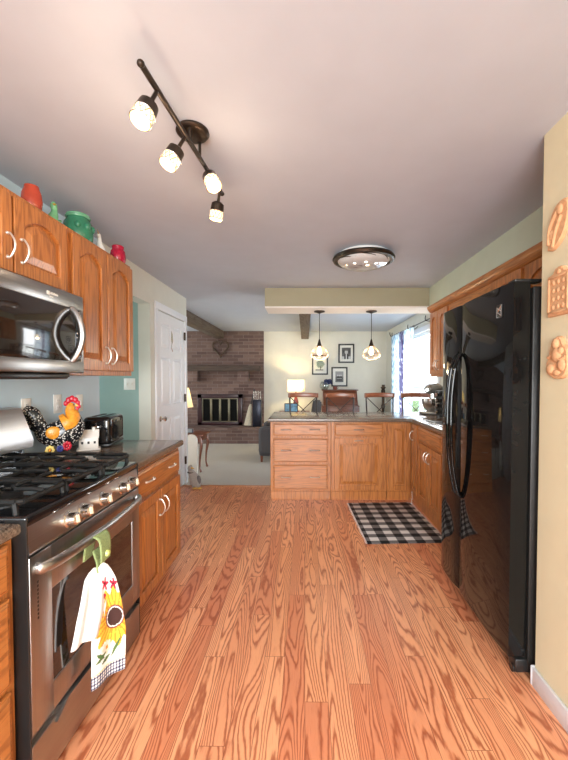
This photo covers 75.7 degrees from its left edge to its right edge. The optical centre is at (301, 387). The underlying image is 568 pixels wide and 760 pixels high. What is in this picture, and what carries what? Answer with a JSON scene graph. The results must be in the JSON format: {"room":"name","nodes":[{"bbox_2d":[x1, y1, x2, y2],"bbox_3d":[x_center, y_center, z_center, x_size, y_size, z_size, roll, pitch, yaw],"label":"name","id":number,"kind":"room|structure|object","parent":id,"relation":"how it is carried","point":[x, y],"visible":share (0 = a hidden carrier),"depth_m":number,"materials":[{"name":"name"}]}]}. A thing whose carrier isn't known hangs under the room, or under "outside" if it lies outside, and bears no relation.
{"room":"kitchen","nodes":[
{"label":"kitchen","id":0,"kind":"room"},
{"bbox_2d":[0,174,185,457],"bbox_3d":[-1.589,0.131,1.293,0.120,2.390,6.950,0,2,0],"label":"wall","id":1,"kind":"structure","parent":0,"point":[147,289],"depth_m":3.26,"materials":[{"name":"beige paint"}]},
{"bbox_2d":[21,398,30,409],"bbox_3d":[-1.518,0.117,2.012,0.009,0.116,0.072,0,2,0],"label":"wall outlet","id":2,"kind":"object","parent":1,"relation":"attached to","point":[25,402],"visible":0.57,"depth_m":2.00,"materials":[{"name":"white plastic"}]},
{"bbox_2d":[0,184,67,291],"bbox_3d":[-1.334,-0.635,1.502,0.376,0.361,0.732,0,2,0],"label":"upper cabinet","id":3,"kind":"object","parent":1,"relation":"attached to","point":[33,244],"visible":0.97,"depth_m":1.60,"materials":[{"name":"brown wood"}]},
{"bbox_2d":[21,183,42,209],"bbox_3d":[-1.275,-0.886,1.724,0.086,0.127,0.086,0,2,0],"label":"clay jar","id":4,"kind":"object","parent":3,"relation":"on","point":[30,192],"visible":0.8,"depth_m":1.70,"materials":[{"name":"red ceramic"}]},
{"bbox_2d":[0,268,85,378],"bbox_3d":[-1.289,-0.243,1.512,0.464,0.417,0.730,0,2,0],"label":"microwave","id":5,"kind":"object","parent":3,"relation":"attached to","point":[43,333],"visible":1,"depth_m":1.56,"materials":[{"name":"silver metal"}]},
{"bbox_2d":[0,372,69,378],"bbox_3d":[-1.327,-0.051,1.518,0.348,0.032,0.690,0,2,0],"label":"vent hood","id":6,"kind":"object","parent":5,"relation":"attached to","point":[3,375],"depth_m":1.57,"materials":[{"name":"black plastic"}]},
{"bbox_2d":[53,394,61,413],"bbox_3d":[-1.515,0.101,2.267,0.009,0.116,0.072,0,2,0],"label":"wall outlet","id":7,"kind":"object","parent":1,"relation":"attached to","point":[57,399],"visible":1,"depth_m":2.26,"materials":[{"name":"white plastic"}]},
{"bbox_2d":[76,394,82,411],"bbox_3d":[-1.509,0.105,2.487,0.018,0.116,0.072,0,2,0],"label":"wall switch","id":8,"kind":"object","parent":1,"relation":"attached to","point":[80,396],"visible":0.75,"depth_m":2.49,"materials":[{"name":"white plastic"}]},
{"bbox_2d":[66,226,133,375],"bbox_3d":[-1.328,-0.454,2.216,0.376,0.761,0.680,0,2,0],"label":"upper cabinet","id":9,"kind":"object","parent":1,"relation":"attached to","point":[103,281],"visible":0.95,"depth_m":2.16,"materials":[{"name":"brown wood"}]},
{"bbox_2d":[48,202,61,221],"bbox_3d":[-1.282,-0.892,1.896,0.055,0.135,0.101,0,2,0],"label":"bird figurine","id":10,"kind":"object","parent":9,"relation":"on","point":[54,212],"visible":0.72,"depth_m":1.88,"materials":[{"name":"green ceramic"}]},
{"bbox_2d":[63,211,94,242],"bbox_3d":[-1.289,-0.916,2.108,0.161,0.167,0.157,0,2,0],"label":"canister","id":11,"kind":"object","parent":9,"relation":"on","point":[79,222],"visible":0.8,"depth_m":2.06,"materials":[{"name":"ceramic"}]},
{"bbox_2d":[96,229,105,250],"bbox_3d":[-1.256,-0.904,2.286,0.074,0.137,0.064,1,2,45],"label":"bird figurine","id":12,"kind":"object","parent":9,"relation":"on","point":[99,243],"visible":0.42,"depth_m":2.26,"materials":[{"name":"ceramic"}]},
{"bbox_2d":[110,244,125,262],"bbox_3d":[-1.248,-0.901,2.478,0.100,0.118,0.100,0,2,0],"label":"jar","id":13,"kind":"object","parent":9,"relation":"on","point":[117,251],"visible":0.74,"depth_m":2.44,"materials":[{"name":"ceramic"}]},
{"bbox_2d":[154,300,187,483],"bbox_3d":[-1.493,0.174,4.239,0.020,2.151,0.992,0,2,0],"label":"door frame","id":14,"kind":"structure","parent":1,"relation":"attached to","point":[157,306],"depth_m":3.89,"materials":[{"name":"white paint"}]},
{"bbox_2d":[158,311,186,486],"bbox_3d":[-1.486,0.209,4.250,0.104,2.064,0.872,0,2,0],"label":"door","id":15,"kind":"structure","parent":1,"relation":"in","point":[171,334],"depth_m":4.25,"materials":[{"name":"white paint"}]},
{"bbox_2d":[183,485,270,485],"bbox_3d":[-0.935,1.236,4.602,1.130,0.007,0.030,0,2,0],"label":"trim","id":16,"kind":"structure","parent":1,"relation":"attached to","point":[183,485],"depth_m":4.60,"materials":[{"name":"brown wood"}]},
{"bbox_2d":[99,302,138,439],"bbox_3d":[-2.353,0.083,3.154,1.440,2.390,1.260,0,2,0],"label":"wall","id":17,"kind":"structure","parent":0,"point":[113,396],"depth_m":3.66,"materials":[{"name":"teal paint"}]},
{"bbox_2d":[124,378,134,389],"bbox_3d":[-1.723,-0.035,3.646,0.115,0.116,0.018,0,2,0],"label":"wall switch","id":18,"kind":"object","parent":17,"relation":"attached to","point":[129,383],"visible":1,"depth_m":3.65,"materials":[{"name":"white plastic"}]},
{"bbox_2d":[187,331,263,424],"bbox_3d":[-2.635,-0.047,8.085,3.590,2.390,0.080,0,2,0],"label":"brick wall","id":19,"kind":"structure","parent":0,"point":[246,348],"depth_m":8.02,"materials":[{"name":"brown brick"}]},
{"bbox_2d":[186,310,223,338],"bbox_3d":[-1.804,-1.113,6.399,0.160,0.170,3.220,0,2,0],"label":"ceiling beam","id":20,"kind":"structure","parent":19,"relation":"attached to","point":[193,321],"depth_m":6.47,"materials":[{"name":"brown wood"}]},
{"bbox_2d":[212,341,228,357],"bbox_3d":[-1.780,-0.838,7.982,0.372,0.383,0.058,0,2,0],"label":"heart wreath","id":21,"kind":"object","parent":19,"relation":"attached to","point":[214,341],"visible":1,"depth_m":7.96,"materials":[{"name":"brown plant"}]},
{"bbox_2d":[187,366,260,381],"bbox_3d":[-2.616,-0.300,7.907,3.430,0.345,0.259,0,2,0],"label":"mantel shelf","id":22,"kind":"object","parent":19,"relation":"attached to","point":[193,372],"visible":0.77,"depth_m":7.77,"materials":[{"name":"wood"}]},
{"bbox_2d":[182,444,270,485],"bbox_3d":[-1.284,1.230,6.426,6.520,0.084,3.640,0,2,0],"label":"floor","id":23,"kind":"structure","parent":0,"point":[229,464],"depth_m":5.60,"materials":[{"name":"beige carpet"}]},
{"bbox_2d":[188,434,197,476],"bbox_3d":[-1.512,0.932,4.989,0.170,0.585,0.040,0,2,0],"label":"board","id":24,"kind":"object","parent":23,"relation":"on","point":[192,439],"visible":0.58,"depth_m":4.97,"materials":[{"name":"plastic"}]},
{"bbox_2d":[188,430,210,472],"bbox_3d":[-1.733,0.944,5.422,0.660,0.556,0.440,0,2,0],"label":"side table","id":25,"kind":"object","parent":23,"relation":"on","point":[201,435],"visible":0.45,"depth_m":5.32,"materials":[{"name":"brown wood"}]},
{"bbox_2d":[187,388,192,407],"bbox_3d":[-1.792,0.334,5.506,0.300,0.660,0.300,0,2,0],"label":"table lamp","id":26,"kind":"object","parent":25,"relation":"on","point":[189,400],"visible":0.06,"depth_m":5.46,"materials":[{"name":"fabric"}]},
{"bbox_2d":[188,425,262,443],"bbox_3d":[-2.617,0.992,7.796,3.530,0.321,0.549,0,2,0],"label":"hearth","id":27,"kind":"object","parent":23,"relation":"on","point":[219,434],"visible":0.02,"depth_m":7.54,"materials":[{"name":"brick"}]},
{"bbox_2d":[197,394,242,424],"bbox_3d":[-1.795,0.483,8.025,0.990,0.680,0.050,0,2,0],"label":"fireplace insert","id":28,"kind":"object","parent":27,"relation":"on","point":[212,409],"visible":1,"depth_m":8.01,"materials":[{"name":"black metal"}]},
{"bbox_2d":[244,389,254,425],"bbox_3d":[-1.108,0.427,7.807,0.250,0.786,0.102,-1,2,-27],"label":"broom","id":29,"kind":"object","parent":27,"relation":"on","point":[248,420],"visible":0.98,"depth_m":7.79,"materials":[{"name":"wicker"}]},
{"bbox_2d":[253,391,261,426],"bbox_3d":[-0.950,0.455,7.793,0.185,0.748,0.140,0,2,0],"label":"bin","id":30,"kind":"object","parent":27,"relation":"on","point":[257,403],"visible":0.98,"depth_m":7.73,"materials":[{"name":"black metal"}]},
{"bbox_2d":[259,399,321,461],"bbox_3d":[-0.185,0.697,6.252,1.040,0.991,0.860,0,2,0],"label":"armchair","id":31,"kind":"object","parent":23,"relation":"on","point":[264,431],"visible":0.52,"depth_m":5.84,"materials":[{"name":"grey fabric"}]},
{"bbox_2d":[288,393,317,411],"bbox_3d":[0.025,0.653,4.912,0.423,1.152,0.448,0,2,-1],"label":"bar stool","id":32,"kind":"object","parent":23,"relation":"on","point":[290,395],"visible":0.42,"depth_m":5.08,"materials":[{"name":"brown wood"}]},
{"bbox_2d":[325,393,354,411],"bbox_3d":[0.524,0.653,4.907,0.423,1.152,0.448,0,2,2],"label":"bar stool","id":33,"kind":"object","parent":23,"relation":"on","point":[327,395],"visible":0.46,"depth_m":5.08,"materials":[{"name":"brown wood"}]},
{"bbox_2d":[321,389,359,411],"bbox_3d":[0.818,0.597,7.832,0.780,1.108,0.480,0,2,0],"label":"desk","id":34,"kind":"object","parent":23,"relation":"on","point":[339,402],"visible":0.36,"depth_m":7.67,"materials":[{"name":"brown wood"}]},
{"bbox_2d":[324,379,331,388],"bbox_3d":[0.512,-0.075,7.904,0.263,0.232,0.210,1,2,30],"label":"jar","id":35,"kind":"object","parent":34,"relation":"on","point":[326,381],"visible":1,"depth_m":7.88,"materials":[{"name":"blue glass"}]},
{"bbox_2d":[364,393,394,411],"bbox_3d":[1.083,0.653,4.902,0.423,1.152,0.448,0,2,-1],"label":"bar stool","id":36,"kind":"object","parent":23,"relation":"on","point":[366,395],"visible":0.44,"depth_m":5.07,"materials":[{"name":"brown wood"}]},
{"bbox_2d":[381,385,385,411],"bbox_3d":[1.728,0.545,7.752,0.200,1.217,0.197,0,2,0],"label":"candle stand","id":37,"kind":"object","parent":23,"relation":"on","point":[383,387],"visible":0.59,"depth_m":7.72,"materials":[{"name":"brown metal"}]},
{"bbox_2d":[401,393,429,411],"bbox_3d":[1.575,0.653,4.898,0.423,1.152,0.448,0,2,3],"label":"bar stool","id":38,"kind":"object","parent":23,"relation":"on","point":[403,395],"visible":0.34,"depth_m":5.08,"materials":[{"name":"brown wood"}]},
{"bbox_3d":[-0.158,0.829,7.696,0.650,0.651,0.460,0,2,0],"label":"end table","id":39,"kind":"object","parent":23,"relation":"on","visible":0},
{"bbox_2d":[284,403,297,411],"bbox_3d":[-0.219,0.414,7.564,0.280,0.184,0.111,0,2,0],"label":"picture frame","id":40,"kind":"object","parent":39,"relation":"on","point":[294,407],"visible":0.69,"depth_m":7.52,"materials":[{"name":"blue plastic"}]},
{"bbox_2d":[285,404,296,410],"bbox_3d":[-0.220,0.414,7.523,0.244,0.147,0.027,0,2,0],"label":"photo","id":41,"kind":"object","parent":40,"relation":"attached to","point":[293,406],"depth_m":7.52},
{"bbox_2d":[287,380,304,411],"bbox_3d":[-0.123,0.171,7.689,0.370,0.665,0.370,0,2,0],"label":"table lamp","id":42,"kind":"object","parent":39,"relation":"on","point":[292,385],"visible":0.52,"depth_m":7.53,"materials":[{"name":"fabric"}]},
{"bbox_2d":[0,0,567,330],"bbox_3d":[-1.364,-1.157,2.933,6.620,0.100,10.500,0,2,0],"label":"ceiling","id":43,"kind":"structure","parent":0,"point":[415,130],"depth_m":1.50,"materials":[{"name":"paint"}]},
{"bbox_2d":[129,58,223,221],"bbox_3d":[-0.445,-0.957,1.504,0.178,0.226,0.816,0,2,9],"label":"track light","id":44,"kind":"object","parent":43,"relation":"attached to","point":[143,114],"visible":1,"depth_m":1.40,"materials":[{"name":"brown metal"}]},
{"bbox_2d":[332,245,394,271],"bbox_3d":[0.512,-1.051,3.029,0.514,0.117,0.514,0,2,0],"label":"flush ceiling light","id":45,"kind":"object","parent":43,"relation":"attached to","point":[360,258],"visible":1,"depth_m":2.89,"materials":[{"name":"silver metal"}]},
{"bbox_2d":[58,486,567,759],"bbox_3d":[-0.580,1.370,1.171,5.020,0.080,6.860,0,2,0],"label":"floor","id":46,"kind":"structure","parent":0,"point":[274,631],"depth_m":1.78,"materials":[{"name":"brown wood"}]},
{"bbox_2d":[0,539,15,759],"bbox_3d":[-1.185,0.902,0.827,0.677,0.873,0.626,0,2,0],"label":"base cabinet","id":47,"kind":"object","parent":46,"relation":"on","point":[7,700],"visible":0.97,"depth_m":1.08,"materials":[{"name":"brown wood"}]},
{"bbox_2d":[0,524,20,544],"bbox_3d":[-1.200,0.445,0.806,0.657,0.040,0.648,0,2,0],"label":"countertop","id":48,"kind":"structure","parent":47,"relation":"on","point":[7,531],"depth_m":1.09,"materials":[{"name":"brown stone"}]},
{"bbox_2d":[0,407,141,759],"bbox_3d":[-1.146,0.716,1.517,0.738,1.210,0.758,0,2,0],"label":"gas range","id":49,"kind":"object","parent":46,"relation":"on","point":[59,508],"visible":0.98,"depth_m":1.32,"materials":[{"name":"silver metal"}]},
{"bbox_2d":[0,462,136,526],"bbox_3d":[-1.153,0.409,1.510,0.608,0.037,0.756,0,2,0],"label":"cooktop","id":50,"kind":"object","parent":49,"relation":"in","point":[34,513],"depth_m":1.39,"materials":[{"name":"black metal"}]},
{"bbox_2d":[71,529,125,691],"bbox_3d":[-0.800,0.860,1.408,0.094,0.597,0.219,1,2,22],"label":"hand towel","id":51,"kind":"object","parent":49,"relation":"hanging from","point":[101,619],"visible":0.98,"depth_m":1.41,"materials":[{"name":"white fabric"}]},
{"bbox_2d":[138,448,180,606],"bbox_3d":[-1.169,0.865,2.262,0.684,0.873,0.713,0,2,0],"label":"base cabinet","id":52,"kind":"object","parent":46,"relation":"on","point":[159,486],"visible":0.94,"depth_m":2.20,"materials":[{"name":"brown wood"}]},
{"bbox_2d":[27,440,183,468],"bbox_3d":[-1.187,0.407,2.267,0.657,0.040,0.750,0,2,0],"label":"countertop","id":53,"kind":"structure","parent":52,"relation":"on","point":[143,452],"depth_m":2.28,"materials":[{"name":"grey stone"}]},
{"bbox_2d":[22,395,84,456],"bbox_3d":[-1.419,0.219,2.058,0.338,0.346,0.124,-1,2,-31],"label":"rooster figurine","id":54,"kind":"object","parent":53,"relation":"on","point":[60,435],"visible":0.85,"depth_m":2.05,"materials":[{"name":"black ceramic"}]},
{"bbox_2d":[45,446,54,451],"bbox_3d":[-1.395,0.348,2.022,0.048,0.058,0.007,-1,2,-31],"label":"flower","id":55,"kind":"object","parent":54,"relation":"on","point":[53,450],"depth_m":2.02,"materials":[{"name":"yellow ceramic"}]},
{"bbox_2d":[56,445,63,451],"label":"flower","id":56,"kind":"object","parent":54,"relation":"on","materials":[{"name":"blue ceramic"}]},
{"bbox_2d":[62,441,71,450],"bbox_3d":[-1.329,0.330,2.065,0.048,0.058,0.007,-1,2,-31],"label":"flower","id":57,"kind":"object","parent":54,"relation":"on","point":[69,443],"depth_m":2.06,"materials":[{"name":"red ceramic"}]},
{"bbox_2d":[76,427,100,451],"bbox_3d":[-1.325,0.317,2.271,0.129,0.140,0.086,-1,2,-27],"label":"cottage","id":58,"kind":"object","parent":53,"relation":"on","point":[89,441],"visible":0.84,"depth_m":2.25,"materials":[{"name":"white ceramic"}]},
{"bbox_2d":[84,413,123,446],"bbox_3d":[-1.336,0.281,2.465,0.171,0.192,0.304,0,2,-9],"label":"toaster","id":59,"kind":"object","parent":53,"relation":"on","point":[110,426],"visible":0.82,"depth_m":2.36,"materials":[{"name":"black metal"}]},
{"bbox_2d":[187,465,201,488],"bbox_3d":[-1.327,1.110,4.514,0.170,0.294,0.206,-1,2,-19],"label":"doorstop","id":60,"kind":"object","parent":46,"relation":"on","point":[194,478],"visible":1,"depth_m":4.49,"materials":[{"name":"grey fabric"}]},
{"bbox_2d":[270,422,330,499],"bbox_3d":[-0.011,0.811,4.317,0.673,0.873,0.592,0,2,0],"label":"base cabinet","id":61,"kind":"object","parent":46,"relation":"on","point":[300,452],"visible":1,"depth_m":4.06,"materials":[{"name":"brown wood"}]},
{"bbox_2d":[331,422,386,499],"bbox_3d":[0.638,0.811,4.311,0.619,0.873,0.592,0,2,0],"label":"base cabinet","id":62,"kind":"object","parent":46,"relation":"on","point":[358,449],"visible":0.95,"depth_m":4.05,"materials":[{"name":"brown wood"}]},
{"bbox_2d":[347,502,440,543],"bbox_3d":[0.855,1.264,3.482,0.710,0.008,0.970,0,2,-2],"label":"rug","id":63,"kind":"object","parent":46,"relation":"on","point":[381,522],"visible":0.88,"depth_m":3.37,"materials":[{"name":"black fabric"}]},
{"bbox_2d":[386,422,411,499],"bbox_3d":[1.090,0.811,4.323,0.279,0.873,0.561,0,2,0],"label":"base cabinet","id":64,"kind":"object","parent":46,"relation":"on","point":[398,484],"visible":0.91,"depth_m":4.05,"materials":[{"name":"brown wood"}]},
{"bbox_2d":[409,423,418,506],"bbox_3d":[1.496,0.821,3.942,0.657,0.873,0.234,0,2,0],"label":"base cabinet","id":65,"kind":"object","parent":46,"relation":"on","point":[414,427],"visible":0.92,"depth_m":3.92,"materials":[{"name":"brown wood"}]},
{"bbox_2d":[417,425,441,531],"bbox_3d":[1.492,0.833,3.481,0.657,0.873,0.682,0,2,0],"label":"base cabinet","id":66,"kind":"object","parent":46,"relation":"on","point":[429,462],"visible":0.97,"depth_m":3.43,"materials":[{"name":"brown wood"}]},
{"bbox_2d":[441,279,541,671],"bbox_3d":[1.307,0.401,2.032,0.900,1.788,0.815,0,2,0],"label":"refrigerator","id":67,"kind":"object","parent":46,"relation":"on","point":[492,341],"visible":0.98,"depth_m":1.74,"materials":[{"name":"black metal"}]},
{"bbox_2d":[264,331,386,422],"bbox_3d":[-1.269,-0.049,8.163,6.520,2.390,0.100,0,2,0],"label":"wall","id":68,"kind":"structure","parent":0,"point":[287,356],"depth_m":8.09,"materials":[{"name":"beige paint"}]},
{"bbox_2d":[312,355,327,374],"bbox_3d":[0.402,-0.504,8.073,0.357,0.444,0.022,0,2,0],"label":"framed picture","id":69,"kind":"object","parent":68,"relation":"attached to","point":[319,367],"visible":0.9,"depth_m":8.07,"materials":[{"name":"black plastic"}]},
{"bbox_2d":[314,358,324,371],"bbox_3d":[0.402,-0.504,8.075,0.243,0.320,0.001,0,2,0],"label":"print","id":70,"kind":"object","parent":69,"relation":"attached to","point":[319,365],"depth_m":8.08},
{"bbox_2d":[331,367,347,386],"bbox_3d":[0.833,-0.239,8.076,0.357,0.433,0.022,0,2,0],"label":"framed picture","id":71,"kind":"object","parent":68,"relation":"attached to","point":[339,375],"visible":1,"depth_m":8.07,"materials":[{"name":"black plastic"}]},
{"bbox_2d":[335,371,342,381],"bbox_3d":[0.833,-0.239,8.078,0.179,0.238,0.001,0,2,0],"label":"print","id":72,"kind":"object","parent":71,"relation":"attached to","point":[338,374],"depth_m":8.08},
{"bbox_2d":[338,344,353,362],"bbox_3d":[0.984,-0.755,8.062,0.353,0.422,0.022,0,2,0],"label":"framed picture","id":73,"kind":"object","parent":68,"relation":"attached to","point":[345,351],"visible":1,"depth_m":8.06,"materials":[{"name":"white paper"}]},
{"bbox_2d":[342,348,350,358],"bbox_3d":[0.984,-0.755,8.063,0.198,0.253,0.001,0,2,0],"label":"print","id":74,"kind":"object","parent":73,"relation":"attached to","point":[346,352],"depth_m":8.06},
{"bbox_2d":[265,288,429,305],"bbox_3d":[0.708,-1.040,4.368,2.260,0.210,0.400,0,2,0],"label":"wall","id":75,"kind":"structure","parent":0,"point":[273,296],"depth_m":4.17,"materials":[{"name":"paint"}]},
{"bbox_2d":[299,314,310,338],"bbox_3d":[0.055,-1.110,6.303,0.160,0.170,3.540,0,2,0],"label":"ceiling beam","id":76,"kind":"structure","parent":75,"relation":"attached to","point":[304,318],"depth_m":5.98,"materials":[{"name":"brown wood"}]},
{"bbox_2d":[265,206,542,313],"bbox_3d":[0.697,-0.986,3.063,2.260,0.250,3.012,0,2,0],"label":"wall","id":77,"kind":"structure","parent":0,"point":[527,233],"depth_m":3.11,"materials":[{"name":"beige paint"}]},
{"bbox_2d":[310,310,327,359],"bbox_3d":[0.213,-0.627,4.403,0.219,0.587,0.219,0,2,0],"label":"pendant light","id":78,"kind":"object","parent":77,"relation":"hanging from","point":[319,351],"visible":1,"depth_m":4.39,"materials":[{"name":"glass"}]},
{"bbox_2d":[362,310,379,359],"bbox_3d":[0.839,-0.627,4.398,0.219,0.587,0.219,0,2,0],"label":"pendant light","id":79,"kind":"object","parent":77,"relation":"hanging from","point":[371,350],"visible":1,"depth_m":4.38,"materials":[{"name":"glass"}]},
{"bbox_2d":[450,283,490,309],"bbox_3d":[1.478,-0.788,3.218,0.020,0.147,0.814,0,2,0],"label":"upper cabinet","id":80,"kind":"object","parent":77,"relation":"attached to","point":[487,288],"visible":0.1,"depth_m":3.16,"materials":[{"name":"brown wood"}]},
{"bbox_2d":[386,314,442,411],"bbox_3d":[1.902,0.039,4.830,0.120,2.390,6.512,0,2,0],"label":"wall","id":81,"kind":"structure","parent":0,"point":[417,318],"depth_m":7.51,"materials":[{"name":"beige paint"}]},
{"bbox_2d":[389,315,429,336],"bbox_3d":[1.763,-0.976,5.871,0.178,0.110,2.357,0,2,0],"label":"curtain rod","id":82,"kind":"object","parent":81,"relation":"attached to","point":[425,315],"visible":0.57,"depth_m":5.31,"materials":[{"name":"brown metal"}]},
{"bbox_2d":[391,327,413,411],"bbox_3d":[1.691,0.085,6.257,0.085,2.114,1.350,0,2,0],"label":"sheer curtain","id":83,"kind":"object","parent":82,"relation":"hanging from","point":[402,343],"visible":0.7,"depth_m":6.08,"materials":[{"name":"white fabric"}]},
{"bbox_2d":[413,324,439,410],"bbox_3d":[1.886,0.002,5.836,0.130,1.871,2.000,0,2,0],"label":"window","id":84,"kind":"structure","parent":81,"relation":"in","point":[421,336],"depth_m":5.80,"materials":[{"name":"white paint"}]},
{"bbox_2d":[430,304,449,376],"bbox_3d":[1.622,-0.498,3.899,0.414,0.762,0.530,0,2,0],"label":"upper cabinet","id":85,"kind":"object","parent":81,"relation":"attached to","point":[437,317],"visible":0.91,"depth_m":3.92,"materials":[{"name":"brown wood"}]},
{"bbox_2d":[491,265,525,290],"bbox_3d":[1.611,-0.464,2.597,0.414,0.762,0.435,0,2,0],"label":"upper cabinet","id":86,"kind":"object","parent":81,"relation":"attached to","point":[519,273],"visible":0.15,"depth_m":2.53,"materials":[{"name":"brown wood"}]},
{"bbox_2d":[525,257,541,286],"bbox_3d":[1.605,-0.681,1.984,0.414,0.297,0.770,0,2,0],"label":"upper cabinet","id":87,"kind":"object","parent":81,"relation":"attached to","point":[533,270],"visible":0.09,"depth_m":2.26,"materials":[{"name":"brown wood"}]},
{"bbox_2d":[535,112,567,707],"bbox_3d":[1.466,0.173,-0.314,0.903,2.390,3.788,0,2,0],"label":"wall","id":88,"kind":"structure","parent":0,"point":[551,651],"depth_m":1.49,"materials":[{"name":"beige paint"}]},
{"bbox_2d":[427,241,541,312],"bbox_3d":[1.440,-0.845,2.860,0.045,0.070,2.603,0,2,0],"label":"crown molding","id":89,"kind":"structure","parent":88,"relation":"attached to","point":[533,253],"depth_m":2.72,"materials":[{"name":"brown wood"}]},
{"bbox_2d":[530,665,534,684],"bbox_3d":[1.049,1.276,1.620,0.064,0.085,0.014,0,2,0],"label":"baseboard","id":90,"kind":"structure","parent":88,"relation":"attached to","point":[531,666],"depth_m":1.62,"materials":[{"name":"white paint"}]},
{"bbox_2d":[532,667,567,733],"bbox_3d":[1.007,1.325,-0.280,0.014,0.085,3.788,0,2,0],"label":"baseboard","id":91,"kind":"structure","parent":88,"relation":"attached to","point":[551,699],"depth_m":1.49,"materials":[{"name":"white paint"}]},
{"bbox_2d":[546,197,567,251],"bbox_3d":[1.016,-0.647,1.449,0.026,0.183,0.117,0,2,0],"label":"plaque","id":92,"kind":"object","parent":88,"relation":"attached to","point":[558,226],"visible":1,"depth_m":1.44,"materials":[{"name":"orange ceramic"}]},
{"bbox_2d":[546,336,567,378],"bbox_3d":[1.015,-0.120,1.455,0.028,0.172,0.129,0,2,0],"label":"plaque","id":93,"kind":"object","parent":88,"relation":"attached to","point":[557,363],"visible":1,"depth_m":1.44,"materials":[{"name":"orange ceramic"}]},
{"bbox_2d":[547,265,567,317],"bbox_3d":[1.019,-0.384,1.444,0.020,0.195,0.132,0,2,0],"label":"plaque","id":94,"kind":"object","parent":88,"relation":"attached to","point":[557,291],"visible":1,"depth_m":1.44,"materials":[{"name":"orange ceramic"}]},
{"bbox_3d":[1.486,0.850,2.809,0.657,0.873,0.657,0,2,0],"label":"base cabinet","id":95,"kind":"object","parent":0,"visible":0},
{"bbox_2d":[268,412,442,434],"bbox_3d":[0.724,0.371,3.635,2.205,0.040,2.340,0,2,0],"label":"countertop","id":96,"kind":"structure","parent":95,"relation":"on","point":[412,417],"depth_m":4.13,"materials":[{"name":"grey stone"}]},
{"bbox_2d":[419,383,442,414],"bbox_3d":[1.665,0.134,4.553,0.372,0.385,0.278,-1,2,-44],"label":"stand mixer","id":97,"kind":"object","parent":96,"relation":"on","point":[428,404],"visible":0.7,"depth_m":4.46,"materials":[{"name":"silver metal"}]},
{"bbox_2d":[421,398,439,411],"bbox_3d":[1.599,0.214,4.522,0.231,0.158,0.231,0,2,0],"label":"bowl","id":98,"kind":"object","parent":97,"relation":"on","point":[428,404],"depth_m":4.45,"materials":[{"name":"silver metal"}]},
{"bbox_2d":[427,421,442,426],"bbox_3d":[1.505,0.216,3.484,0.450,0.277,0.580,0,2,0],"label":"sink","id":99,"kind":"object","parent":96,"relation":"in","point":[439,423],"visible":0.16,"depth_m":3.65,"materials":[{"name":"silver metal"}]},
{"bbox_2d":[435,390,442,416],"bbox_3d":[1.645,0.185,4.241,0.192,0.300,0.196,0,2,0],"label":"spice rack","id":100,"kind":"object","parent":96,"relation":"on","point":[439,413],"visible":0.44,"depth_m":4.22,"materials":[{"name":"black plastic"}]},
{"label":"outside","id":101,"kind":"structure","parent":0,"visible":0},
{"bbox_2d":[412,401,424,411],"bbox_3d":[0.000,1.909,0.050,60.000,0.100,60.000,0,2,0],"label":"ground","id":102,"kind":"structure","parent":101,"point":[415,404],"depth_m":24.73,"materials":[{"name":"green plant"}]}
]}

